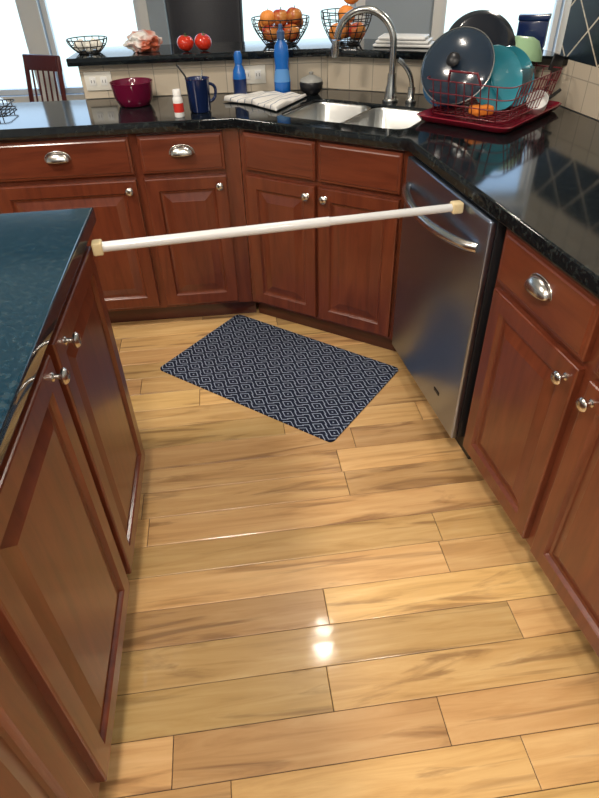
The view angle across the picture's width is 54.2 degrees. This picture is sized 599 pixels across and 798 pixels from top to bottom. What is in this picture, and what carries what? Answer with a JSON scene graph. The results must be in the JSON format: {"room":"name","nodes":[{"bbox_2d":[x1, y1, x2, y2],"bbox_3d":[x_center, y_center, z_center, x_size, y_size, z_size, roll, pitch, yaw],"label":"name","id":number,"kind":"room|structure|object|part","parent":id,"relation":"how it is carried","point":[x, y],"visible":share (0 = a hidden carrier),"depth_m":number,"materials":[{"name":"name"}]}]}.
{"room":"kitchen","nodes":[
{"label":"kitchen","id":0,"kind":"room"},
{"bbox_2d":[0,0,563,96],"bbox_3d":[-0.204,-3.239,4.280,7.000,2.700,0.140,-2,38,0],"label":"wall","id":1,"kind":"structure","parent":0,"point":[407,16],"depth_m":4.47,"materials":[{"name":"grey paint"}]},
{"bbox_2d":[0,0,51,102],"bbox_3d":[-2.753,-3.172,4.218,1.440,1.940,0.100,-2,38,0],"label":"window","id":2,"kind":"structure","parent":1,"relation":"in","point":[22,6],"depth_m":4.58,"materials":[{"name":"white paint"}]},
{"bbox_2d":[27,0,150,100],"bbox_3d":[-1.594,-3.209,4.218,0.880,1.940,0.100,-2,38,0],"label":"window","id":3,"kind":"structure","parent":1,"relation":"in","point":[140,6],"depth_m":4.48,"materials":[{"name":"white paint"}]},
{"bbox_2d":[349,0,364,38],"bbox_3d":[-0.120,-3.257,4.218,1.210,1.940,0.100,-2,38,0],"label":"window","id":4,"kind":"structure","parent":1,"relation":"in","point":[360,2],"depth_m":4.44,"materials":[{"name":"white paint"}]},
{"bbox_2d":[431,0,566,53],"bbox_3d":[1.534,-3.310,4.218,1.060,1.940,0.100,-2,38,0],"label":"window","id":5,"kind":"structure","parent":1,"relation":"in","point":[439,8],"depth_m":4.51,"materials":[{"name":"white paint"}]},
{"bbox_2d":[86,75,555,275],"bbox_3d":[0.052,-1.066,2.850,2.001,1.047,0.352,4,39,8],"label":"wall","id":6,"kind":"structure","parent":0,"point":[555,75],"depth_m":2.64,"materials":[{"name":"white paint"}]},
{"bbox_2d":[78,56,326,98],"bbox_3d":[-0.414,-1.419,2.578,1.077,0.132,0.012,-4,38,-2],"label":"backsplash","id":7,"kind":"structure","parent":6,"relation":"attached to","point":[166,77],"depth_m":2.57,"materials":[{"name":"tile"}]},
{"bbox_2d":[83,71,111,90],"bbox_3d":[-0.875,-1.383,2.547,0.116,0.072,0.009,-4,38,-2],"label":"wall outlet","id":8,"kind":"object","parent":7,"relation":"attached to","point":[95,81],"visible":0.95,"depth_m":2.54,"materials":[{"name":"white plastic"}]},
{"bbox_2d":[89,77,96,85],"bbox_3d":[-0.898,-1.381,2.545,0.028,0.034,0.004,-4,38,-2],"label":"socket","id":9,"kind":"object","parent":8,"relation":"attached to","point":[92,80],"depth_m":2.54,"materials":[{"name":"white paint"}]},
{"bbox_2d":[100,77,107,85],"bbox_3d":[-0.851,-1.384,2.547,0.028,0.034,0.004,-4,38,-2],"label":"socket","id":10,"kind":"object","parent":8,"relation":"attached to","point":[103,80],"depth_m":2.55,"materials":[{"name":"white paint"}]},
{"bbox_2d":[243,65,265,83],"bbox_3d":[-0.207,-1.428,2.576,0.116,0.072,0.009,-4,38,-3],"label":"wall outlet","id":11,"kind":"object","parent":7,"relation":"attached to","point":[255,74],"visible":0.69,"depth_m":2.57,"materials":[{"name":"white plastic"}]},
{"bbox_2d":[245,71,250,78],"bbox_3d":[-0.231,-1.425,2.574,0.028,0.034,0.004,-4,38,-3],"label":"socket","id":12,"kind":"object","parent":11,"relation":"attached to","point":[247,72],"depth_m":2.57,"materials":[{"name":"white plastic"}]},
{"bbox_2d":[255,70,260,78],"bbox_3d":[-0.183,-1.429,2.576,0.028,0.034,0.004,-4,38,-2],"label":"socket","id":13,"kind":"object","parent":11,"relation":"attached to","point":[257,72],"depth_m":2.57,"materials":[{"name":"white paint"}]},
{"bbox_2d":[66,38,568,66],"bbox_3d":[0.028,-1.517,2.551,2.091,0.030,0.575,4,39,8],"label":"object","id":14,"kind":"structure","parent":6,"relation":"on","point":[219,51],"depth_m":2.49,"materials":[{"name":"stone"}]},
{"bbox_2d":[66,35,106,53],"bbox_3d":[-0.920,-1.539,2.546,0.174,0.054,0.174,-2,38,0],"label":"wire basket","id":15,"kind":"object","parent":14,"relation":"on","point":[87,46],"visible":1,"depth_m":2.52,"materials":[{"name":"grey metal"}]},
{"bbox_2d":[123,29,162,52],"bbox_3d":[-0.678,-1.553,2.533,0.156,0.082,0.131,16,41,21],"label":"seashell","id":16,"kind":"object","parent":14,"relation":"on","point":[140,41],"visible":1,"depth_m":2.50,"materials":[{"name":"plastic"}]},
{"bbox_2d":[177,35,193,50],"bbox_3d":[-0.489,-1.530,2.507,0.072,0.068,0.072,-2,38,0],"label":"tomato","id":17,"kind":"object","parent":14,"relation":"on","point":[184,42],"visible":1,"depth_m":2.49,"materials":[{"name":"red food"}]},
{"bbox_2d":[194,32,211,50],"bbox_3d":[-0.415,-1.539,2.515,0.073,0.070,0.074,-2,38,0],"label":"tomato","id":18,"kind":"object","parent":14,"relation":"on","point":[203,42],"visible":1,"depth_m":2.50,"materials":[{"name":"red food"}]},
{"bbox_2d":[251,5,309,46],"bbox_3d":[-0.083,-1.633,2.557,0.254,0.145,0.254,-2,38,0],"label":"fruit basket","id":19,"kind":"object","parent":14,"relation":"on","point":[292,21],"visible":0.86,"depth_m":2.51,"materials":[{"name":"black metal"}]},
{"bbox_2d":[321,0,371,45],"bbox_3d":[0.202,-1.649,2.507,0.224,0.219,0.224,-2,38,0],"label":"fruit basket","id":20,"kind":"object","parent":14,"relation":"on","point":[357,30],"visible":0.73,"depth_m":2.50,"materials":[{"name":"black metal"}]},
{"bbox_2d":[373,33,433,47],"bbox_3d":[0.447,-1.522,2.482,0.250,0.038,0.120,11,40,16],"label":"folded napkins","id":21,"kind":"object","parent":14,"relation":"on","point":[404,40],"visible":0.84,"depth_m":2.44,"materials":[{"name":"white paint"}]},
{"bbox_2d":[516,13,551,48],"bbox_3d":[0.928,-1.467,2.332,0.116,0.115,0.086,14,41,19],"label":"cup","id":22,"kind":"object","parent":14,"relation":"on","point":[535,25],"visible":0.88,"depth_m":2.29,"materials":[{"name":"blue plastic"}]},
{"bbox_3d":[0.927,-1.504,2.302,0.116,0.020,0.086,14,41,19],"label":"lid","id":23,"kind":"part","parent":22,"relation":"part of","materials":[{"name":"blue plastic"}]},
{"bbox_2d":[327,56,555,95],"bbox_3d":[0.562,-1.348,2.448,0.949,0.132,0.011,14,41,19],"label":"backsplash","id":24,"kind":"structure","parent":6,"relation":"attached to","point":[345,73],"depth_m":2.53,"materials":[{"name":"tile"}]},
{"bbox_2d":[98,282,598,797],"bbox_3d":[-0.092,0.240,2.053,7.200,0.004,7.930,-2,38,0],"label":"floor","id":25,"kind":"structure","parent":0,"point":[210,457],"depth_m":1.59,"materials":[{"name":"brown wood"}]},
{"bbox_2d":[22,54,66,101],"bbox_3d":[-1.910,-1.968,4.234,0.380,0.850,0.487,14,41,19],"label":"dining chair","id":26,"kind":"object","parent":25,"relation":"on","point":[31,62],"visible":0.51,"depth_m":4.18,"materials":[{"name":"red wood"}]},
{"bbox_3d":[-1.975,-2.112,4.424,0.035,0.843,0.104,20,43,25],"label":"post","id":27,"kind":"part","parent":26,"relation":"part of","materials":[{"name":"red wood"}]},
{"bbox_3d":[-1.830,-2.390,4.159,0.340,0.100,0.024,14,34,19],"label":"rail","id":28,"kind":"part","parent":26,"relation":"part of","materials":[{"name":"red wood"}]},
{"bbox_3d":[-1.690,-2.039,4.321,0.035,0.843,0.104,9,40,13],"label":"post","id":29,"kind":"part","parent":26,"relation":"part of","materials":[{"name":"red wood"}]},
{"bbox_2d":[0,208,144,797],"bbox_3d":[-0.900,0.580,0.912,1.082,0.914,2.205,-6,38,-5],"label":"kitchen island","id":30,"kind":"object","parent":25,"relation":"on","point":[72,454],"visible":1,"depth_m":1.11,"materials":[{"name":"brown wood"}]},
{"bbox_3d":[-0.375,0.663,0.742,0.020,0.735,0.465,-6,38,-5],"label":"door","id":31,"kind":"part","parent":30,"relation":"part of","materials":[{"name":"brown wood"}]},
{"bbox_2d":[0,208,95,465],"bbox_3d":[-0.925,0.239,0.641,1.054,0.040,2.205,-6,38,-5],"label":"island countertop","id":32,"kind":"structure","parent":30,"relation":"on","point":[41,252],"depth_m":1.19,"materials":[{"name":"blue stone"}]},
{"bbox_3d":[-0.423,0.524,0.916,0.020,0.775,2.100,-6,38,-5],"label":"frame","id":33,"kind":"part","parent":30,"relation":"part of","materials":[{"name":"brown wood"}]},
{"bbox_3d":[-0.447,-0.043,1.095,0.032,0.033,0.033,-6,38,-5],"label":"knob","id":34,"kind":"part","parent":30,"relation":"part of","materials":[{"name":"silver metal"}]},
{"bbox_3d":[-0.439,0.348,1.143,0.020,0.735,0.465,-6,38,-5],"label":"door","id":35,"kind":"part","parent":30,"relation":"part of","materials":[{"name":"brown wood"}]},
{"bbox_3d":[-0.463,-0.120,1.194,0.032,0.033,0.033,-6,38,-5],"label":"knob","id":36,"kind":"part","parent":30,"relation":"part of","materials":[{"name":"silver metal"}]},
{"bbox_3d":[-0.501,0.042,1.534,0.020,0.735,0.465,-6,38,-5],"label":"door","id":37,"kind":"part","parent":30,"relation":"part of","materials":[{"name":"brown wood"}]},
{"bbox_2d":[91,200,463,255],"bbox_3d":[-0.036,-0.457,1.551,0.997,0.036,0.034,-9,39,-9],"label":"tension rod","id":38,"kind":"object","parent":30,"relation":"attached to","point":[98,247],"visible":1,"depth_m":1.53,"materials":[{"name":"white metal"}]},
{"bbox_2d":[0,129,255,322],"bbox_3d":[-1.114,-0.760,2.651,1.770,0.874,0.432,-5,38,-4],"label":"base cabinet","id":39,"kind":"object","parent":25,"relation":"on","point":[163,183],"visible":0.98,"depth_m":2.44,"materials":[{"name":"brown wood"}]},
{"bbox_3d":[-0.947,-0.939,2.279,0.092,0.035,0.026,-5,38,-4],"label":"cup pull","id":40,"kind":"part","parent":39,"relation":"part of","materials":[{"name":"silver metal"}]},
{"bbox_3d":[-0.949,-0.943,2.306,0.565,0.145,0.020,-5,38,-4],"label":"drawer","id":41,"kind":"part","parent":39,"relation":"part of","materials":[{"name":"brown wood"}]},
{"bbox_3d":[-0.939,-0.642,2.543,0.565,0.580,0.020,-5,38,-4],"label":"door","id":42,"kind":"part","parent":39,"relation":"part of","materials":[{"name":"brown wood"}]},
{"bbox_3d":[-0.692,-0.845,2.383,0.033,0.033,0.032,-5,38,-4],"label":"knob","id":43,"kind":"part","parent":39,"relation":"part of","materials":[{"name":"silver metal"}]},
{"bbox_3d":[-0.469,-0.982,2.337,0.334,0.145,0.020,-5,38,-4],"label":"drawer","id":44,"kind":"part","parent":39,"relation":"part of","materials":[{"name":"brown wood"}]},
{"bbox_3d":[-0.467,-0.979,2.310,0.092,0.035,0.026,-5,38,-4],"label":"cup pull","id":45,"kind":"part","parent":39,"relation":"part of","materials":[{"name":"silver metal"}]},
{"bbox_3d":[-0.459,-0.682,2.574,0.334,0.580,0.020,-5,38,-4],"label":"door","id":46,"kind":"part","parent":39,"relation":"part of","materials":[{"name":"brown wood"}]},
{"bbox_3d":[-0.327,-0.875,2.406,0.033,0.033,0.032,-5,38,-4],"label":"knob","id":47,"kind":"part","parent":39,"relation":"part of","materials":[{"name":"silver metal"}]},
{"bbox_2d":[164,0,243,43],"bbox_3d":[-0.472,-1.523,3.207,0.432,1.353,0.499,-4,38,-2],"label":"bar stool","id":48,"kind":"object","parent":25,"relation":"on","point":[221,20],"visible":0.23,"depth_m":3.06,"materials":[{"name":"black leather"}]},
{"bbox_2d":[160,314,397,441],"bbox_3d":[-0.092,-0.129,2.510,0.880,0.006,0.550,22,44,27],"label":"kitchen mat","id":49,"kind":"object","parent":25,"relation":"on","point":[316,388],"visible":1,"depth_m":2.48,"materials":[{"name":"blue fabric"}]},
{"bbox_2d":[239,129,413,351],"bbox_3d":[0.179,-0.707,2.531,0.788,0.874,0.432,19,43,24],"label":"base cabinet","id":50,"kind":"object","parent":25,"relation":"on","point":[341,280],"visible":0.98,"depth_m":2.36,"materials":[{"name":"brown wood"}]},
{"bbox_3d":[-0.080,-0.945,2.274,0.325,0.145,0.020,19,43,24],"label":"false drawer","id":51,"kind":"part","parent":50,"relation":"part of","materials":[{"name":"brown wood"}]},
{"bbox_3d":[-0.070,-0.645,2.511,0.325,0.580,0.020,19,43,24],"label":"door","id":52,"kind":"part","parent":50,"relation":"part of","materials":[{"name":"brown wood"}]},
{"bbox_3d":[0.022,-0.790,2.284,0.033,0.033,0.032,19,43,24],"label":"knob","id":53,"kind":"part","parent":50,"relation":"part of","materials":[{"name":"silver metal"}]},
{"bbox_3d":[0.091,-0.766,2.251,0.033,0.033,0.032,19,43,24],"label":"knob","id":54,"kind":"part","parent":50,"relation":"part of","materials":[{"name":"silver metal"}]},
{"bbox_3d":[0.227,-0.542,2.369,0.335,0.580,0.020,19,43,24],"label":"door","id":55,"kind":"part","parent":50,"relation":"part of","materials":[{"name":"brown wood"}]},
{"bbox_3d":[0.217,-0.842,2.132,0.335,0.145,0.020,19,43,24],"label":"false drawer","id":56,"kind":"part","parent":50,"relation":"part of","materials":[{"name":"brown wood"}]},
{"bbox_2d":[392,156,506,458],"bbox_3d":[0.705,-0.350,2.060,0.691,0.871,0.640,-9,39,-9],"label":"dishwasher","id":57,"kind":"object","parent":25,"relation":"on","point":[449,263],"visible":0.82,"depth_m":1.87,"materials":[{"name":"silver metal"}]},
{"bbox_3d":[0.401,-0.562,1.796,0.080,0.040,0.548,-9,39,-9],"label":"bar handle","id":58,"kind":"part","parent":57,"relation":"part of","materials":[{"name":"silver metal"}]},
{"bbox_3d":[0.536,-0.013,2.255,0.015,0.109,0.600,-9,39,-9],"label":"toe panel","id":59,"kind":"part","parent":57,"relation":"part of","materials":[{"name":"black plastic"}]},
{"bbox_2d":[463,228,598,656],"bbox_3d":[1.034,0.476,0.998,0.652,0.874,2.105,-9,39,-9],"label":"base cabinet","id":60,"kind":"object","parent":25,"relation":"on","point":[532,431],"visible":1,"depth_m":1.44,"materials":[{"name":"brown wood"}]},
{"bbox_2d":[0,89,598,298],"bbox_3d":[0.327,-0.565,1.607,4.962,0.040,2.303,30,48,34],"label":"countertop","id":61,"kind":"structure","parent":60,"relation":"on","point":[539,178],"depth_m":1.93,"materials":[{"name":"black stone"}]},
{"bbox_2d":[0,99,15,114],"bbox_3d":[-1.339,-1.208,2.428,0.284,0.030,0.144,-4,38,-3],"label":"wire basket","id":62,"kind":"object","parent":61,"relation":"on","point":[7,105],"visible":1,"depth_m":2.45,"materials":[{"name":"black metal"}]},
{"bbox_2d":[109,77,152,107],"bbox_3d":[-0.698,-1.284,2.454,0.176,0.088,0.176,-2,38,0],"label":"glass bowl","id":63,"kind":"object","parent":61,"relation":"on","point":[133,92],"visible":1,"depth_m":2.41,"materials":[{"name":"pink"}]},
{"bbox_2d":[172,89,184,117],"bbox_3d":[-0.469,-1.142,2.259,0.039,0.096,0.039,-2,38,0],"label":"pill bottle","id":64,"kind":"object","parent":61,"relation":"on","point":[178,106],"visible":1,"depth_m":2.25,"materials":[{"name":"white plastic"}]},
{"bbox_2d":[176,64,216,112],"bbox_3d":[-0.404,-1.225,2.304,0.147,0.167,0.096,-2,38,0],"label":"utensil cup","id":65,"kind":"object","parent":61,"relation":"on","point":[198,90],"visible":1,"depth_m":2.29,"materials":[{"name":"blue ceramic"}]},
{"bbox_3d":[-0.432,-1.235,2.304,0.092,0.149,0.009,3,39,6],"label":"spoon handle","id":66,"kind":"part","parent":65,"relation":"part of","materials":[{"name":"black plastic"}]},
{"bbox_3d":[-0.347,-1.228,2.340,0.037,0.077,0.013,-25,44,-26],"label":"handle","id":67,"kind":"part","parent":65,"relation":"part of","materials":[{"name":"blue ceramic"}]},
{"bbox_2d":[233,51,246,93],"bbox_3d":[-0.255,-1.373,2.477,0.059,0.177,0.059,-2,38,0],"label":"bottle","id":68,"kind":"object","parent":61,"relation":"on","point":[239,75],"visible":0.8,"depth_m":2.46,"materials":[{"name":"blue plastic"}]},
{"bbox_2d":[223,91,306,110],"bbox_3d":[-0.167,-1.263,2.456,0.304,0.023,0.291,15,41,21],"label":"dish towel","id":69,"kind":"object","parent":61,"relation":"on","point":[273,100],"visible":1,"depth_m":2.44,"materials":[{"name":"white fabric"}]},
{"bbox_2d":[274,24,290,92],"bbox_3d":[-0.076,-1.440,2.486,0.072,0.262,0.047,-2,38,0],"label":"dish soap bottle","id":70,"kind":"object","parent":61,"relation":"on","point":[282,80],"visible":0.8,"depth_m":2.48,"materials":[{"name":"blue plastic"}]},
{"bbox_2d":[299,71,322,94],"bbox_3d":[0.051,-1.372,2.537,0.104,0.087,0.104,-2,38,0],"label":"sugar bowl","id":71,"kind":"object","parent":61,"relation":"on","point":[311,84],"visible":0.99,"depth_m":2.51,"materials":[{"name":"black ceramic"}]},
{"bbox_3d":[0.050,-1.392,2.521,0.100,0.037,0.100,-2,38,0],"label":"lid","id":72,"kind":"part","parent":71,"relation":"part of","materials":[{"name":"grey stone"}]},
{"bbox_2d":[284,102,420,128],"bbox_3d":[0.227,-1.024,2.342,0.523,0.205,0.328,19,43,24],"label":"sink","id":73,"kind":"object","parent":61,"relation":"in","point":[390,118],"visible":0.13,"depth_m":2.38,"materials":[{"name":"silver metal"}]},
{"bbox_2d":[284,102,370,122],"bbox_3d":[0.115,-1.063,2.396,0.262,0.205,0.328,19,43,24],"label":"basin","id":74,"kind":"object","parent":73,"relation":"in","point":[321,111],"depth_m":2.45,"materials":[{"name":"silver metal"}]},
{"bbox_2d":[344,108,420,128],"bbox_3d":[0.342,-0.993,2.281,0.257,0.185,0.328,19,43,24],"label":"basin","id":75,"kind":"object","parent":73,"relation":"in","point":[390,118],"depth_m":2.35,"materials":[{"name":"silver metal"}]},
{"bbox_2d":[331,5,415,103],"bbox_3d":[0.301,-1.374,2.335,0.366,0.328,0.074,17,42,22],"label":"faucet","id":76,"kind":"object","parent":61,"relation":"on","point":[390,96],"visible":1,"depth_m":2.31,"materials":[{"name":"silver metal"}]},
{"bbox_3d":[0.260,-1.417,2.318,0.263,0.237,0.027,14,41,19],"label":"spout","id":77,"kind":"part","parent":76,"relation":"part of","materials":[{"name":"silver metal"}]},
{"bbox_3d":[0.420,-1.286,2.312,0.078,0.114,0.022,-6,38,-5],"label":"lever","id":78,"kind":"part","parent":76,"relation":"part of","materials":[{"name":"silver metal"}]},
{"bbox_3d":[0.451,-1.231,2.363,0.044,0.060,0.044,19,43,24],"label":"handle","id":79,"kind":"part","parent":76,"relation":"part of","materials":[{"name":"silver metal"}]},
{"bbox_2d":[417,62,562,132],"bbox_3d":[0.705,-1.126,2.124,0.366,0.178,0.482,27,47,32],"label":"dish rack","id":80,"kind":"object","parent":61,"relation":"on","point":[511,118],"visible":0.59,"depth_m":2.06,"materials":[{"name":"red plastic"}]},
{"bbox_2d":[423,88,462,110],"bbox_3d":[0.547,-1.166,2.171,0.178,0.180,0.122,27,47,31],"label":"saucepan","id":81,"kind":"object","parent":80,"relation":"in","point":[427,97],"visible":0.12,"depth_m":2.18,"materials":[{"name":"blue metal"}]},
{"bbox_2d":[421,26,494,104],"bbox_3d":[0.552,-1.168,2.054,0.257,0.225,0.132,18,43,24],"label":"lid","id":82,"kind":"object","parent":80,"relation":"in","point":[466,48],"visible":0.97,"depth_m":2.03,"materials":[{"name":"blue"}]},
{"bbox_3d":[0.529,-1.163,2.009,0.048,0.048,0.034,-16,-2,28],"label":"knob","id":83,"kind":"part","parent":82,"relation":"part of","materials":[{"name":"black plastic"}]},
{"bbox_2d":[468,104,493,115],"bbox_3d":[0.640,-1.018,2.060,0.072,0.028,0.056,-13,40,-13],"label":"sponge","id":84,"kind":"object","parent":80,"relation":"in","point":[475,112],"visible":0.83,"depth_m":2.04,"materials":[{"name":"orange"}]},
{"bbox_2d":[449,10,515,46],"bbox_3d":[0.637,-1.254,2.131,0.282,0.258,0.157,-2,38,0],"label":"lid","id":85,"kind":"object","parent":80,"relation":"in","point":[495,26],"visible":0.41,"depth_m":2.08,"materials":[{"name":"black"}]},
{"bbox_2d":[417,99,561,132],"bbox_3d":[0.707,-1.066,2.172,0.366,0.026,0.481,27,47,32],"label":"drip tray","id":86,"kind":"object","parent":80,"relation":"attached to","point":[502,123],"depth_m":2.09,"materials":[{"name":"red plastic"}]},
{"bbox_2d":[475,45,522,110],"bbox_3d":[0.692,-1.126,2.054,0.210,0.194,0.088,-13,40,-14],"label":"dinner plate","id":87,"kind":"object","parent":80,"relation":"in","point":[507,70],"visible":0.62,"depth_m":2.07,"materials":[{"name":"teal ceramic"}]},
{"bbox_2d":[491,46,533,106],"bbox_3d":[0.762,-1.154,2.092,0.200,0.180,0.092,-18,41,-20],"label":"dinner plate","id":88,"kind":"object","parent":80,"relation":"in","point":[525,62],"visible":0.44,"depth_m":2.10,"materials":[{"name":"teal ceramic"}]},
{"bbox_2d":[519,66,534,104],"bbox_3d":[0.809,-1.145,2.136,0.072,0.120,0.072,-2,38,0],"label":"drinking glass","id":89,"kind":"object","parent":80,"relation":"in","point":[528,72],"visible":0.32,"depth_m":2.09,"materials":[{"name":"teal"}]},
{"bbox_2d":[515,35,541,61],"bbox_3d":[0.814,-1.297,2.170,0.175,0.092,0.175,-2,38,0],"label":"mixing bowl","id":90,"kind":"object","parent":80,"relation":"in","point":[531,46],"visible":0.61,"depth_m":2.11,"materials":[{"name":"green plastic"}]},
{"bbox_2d":[526,88,560,113],"bbox_3d":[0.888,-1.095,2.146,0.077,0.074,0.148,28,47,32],"label":"measuring cup","id":91,"kind":"object","parent":80,"relation":"in","point":[546,98],"visible":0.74,"depth_m":2.13,"materials":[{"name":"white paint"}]},
{"bbox_3d":[0.930,-1.114,2.145,0.076,0.036,0.012,-24,43,-26],"label":"handle","id":92,"kind":"part","parent":91,"relation":"part of","materials":[{"name":"black plastic"}]},
{"bbox_2d":[543,53,564,91],"bbox_3d":[0.943,-1.204,2.183,0.085,0.153,0.013,-23,43,-25],"label":"spatula","id":93,"kind":"object","parent":80,"relation":"in","point":[557,60],"visible":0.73,"depth_m":2.15,"materials":[{"name":"black plastic"}]},
{"bbox_3d":[0.928,-1.174,2.193,0.047,0.095,0.012,-24,43,-26],"label":"handle","id":94,"kind":"part","parent":93,"relation":"part of","materials":[{"name":"black plastic"}]},
{"bbox_3d":[0.948,-1.238,2.158,0.060,0.055,0.006,-5,35,-33],"label":"blade","id":95,"kind":"part","parent":93,"relation":"part of","materials":[{"name":"black plastic"}]},
{"bbox_3d":[0.584,0.044,1.612,0.020,0.580,0.395,-9,39,-9],"label":"door","id":96,"kind":"part","parent":60,"relation":"part of","materials":[{"name":"brown wood"}]},
{"bbox_3d":[0.551,-0.264,1.363,0.026,0.035,0.092,-9,39,-9],"label":"cup pull","id":97,"kind":"part","parent":60,"relation":"part of","materials":[{"name":"silver metal"}]},
{"bbox_3d":[0.775,0.477,0.927,0.020,0.775,2.105,-9,39,-9],"label":"frame","id":98,"kind":"part","parent":60,"relation":"part of","materials":[{"name":"brown wood"}]},
{"bbox_3d":[0.574,-0.256,1.375,0.020,0.145,0.395,-9,39,-9],"label":"drawer","id":99,"kind":"part","parent":60,"relation":"part of","materials":[{"name":"brown wood"}]},
{"bbox_3d":[0.587,-0.049,1.323,0.032,0.033,0.033,-9,39,-9],"label":"knob","id":100,"kind":"part","parent":60,"relation":"part of","materials":[{"name":"silver metal"}]},
{"bbox_3d":[0.675,0.306,1.277,0.020,0.580,0.395,-9,39,-9],"label":"door","id":101,"kind":"part","parent":60,"relation":"part of","materials":[{"name":"brown wood"}]},
{"bbox_3d":[0.608,0.011,1.246,0.032,0.033,0.033,-9,39,-9],"label":"knob","id":102,"kind":"part","parent":60,"relation":"part of","materials":[{"name":"silver metal"}]},
{"bbox_3d":[0.665,0.006,1.040,0.020,0.145,0.395,-9,39,-9],"label":"drawer","id":103,"kind":"part","parent":60,"relation":"part of","materials":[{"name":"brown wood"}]},
{"bbox_2d":[111,303,598,797],"bbox_3d":[-0.092,0.259,2.068,7.200,0.047,7.930,-2,38,0],"label":"subfloor","id":104,"kind":"structure","parent":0,"point":[256,303],"depth_m":1.42,"materials":[{"name":"black wood"}]},
{"bbox_2d":[560,106,598,120],"bbox_3d":[1.538,-0.152,0.302,0.120,2.700,4.600,-9,39,-9],"label":"wall","id":105,"kind":"structure","parent":0,"point":[560,106],"depth_m":2.19,"materials":[{"name":"grey paint"}]},
{"bbox_2d":[557,0,571,52],"bbox_3d":[1.045,-1.933,1.781,0.152,1.515,0.030,-9,39,-9],"label":"trim","id":106,"kind":"structure","parent":105,"relation":"attached to","point":[568,5],"depth_m":2.18,"materials":[{"name":"white paint"}]},
{"bbox_2d":[550,0,598,119],"bbox_3d":[1.436,-0.132,0.549,0.013,0.534,4.200,-9,39,-9],"label":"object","id":107,"kind":"structure","parent":105,"relation":"attached to","point":[578,81],"depth_m":2.12,"materials":[{"name":"ceramic"}]}
]}

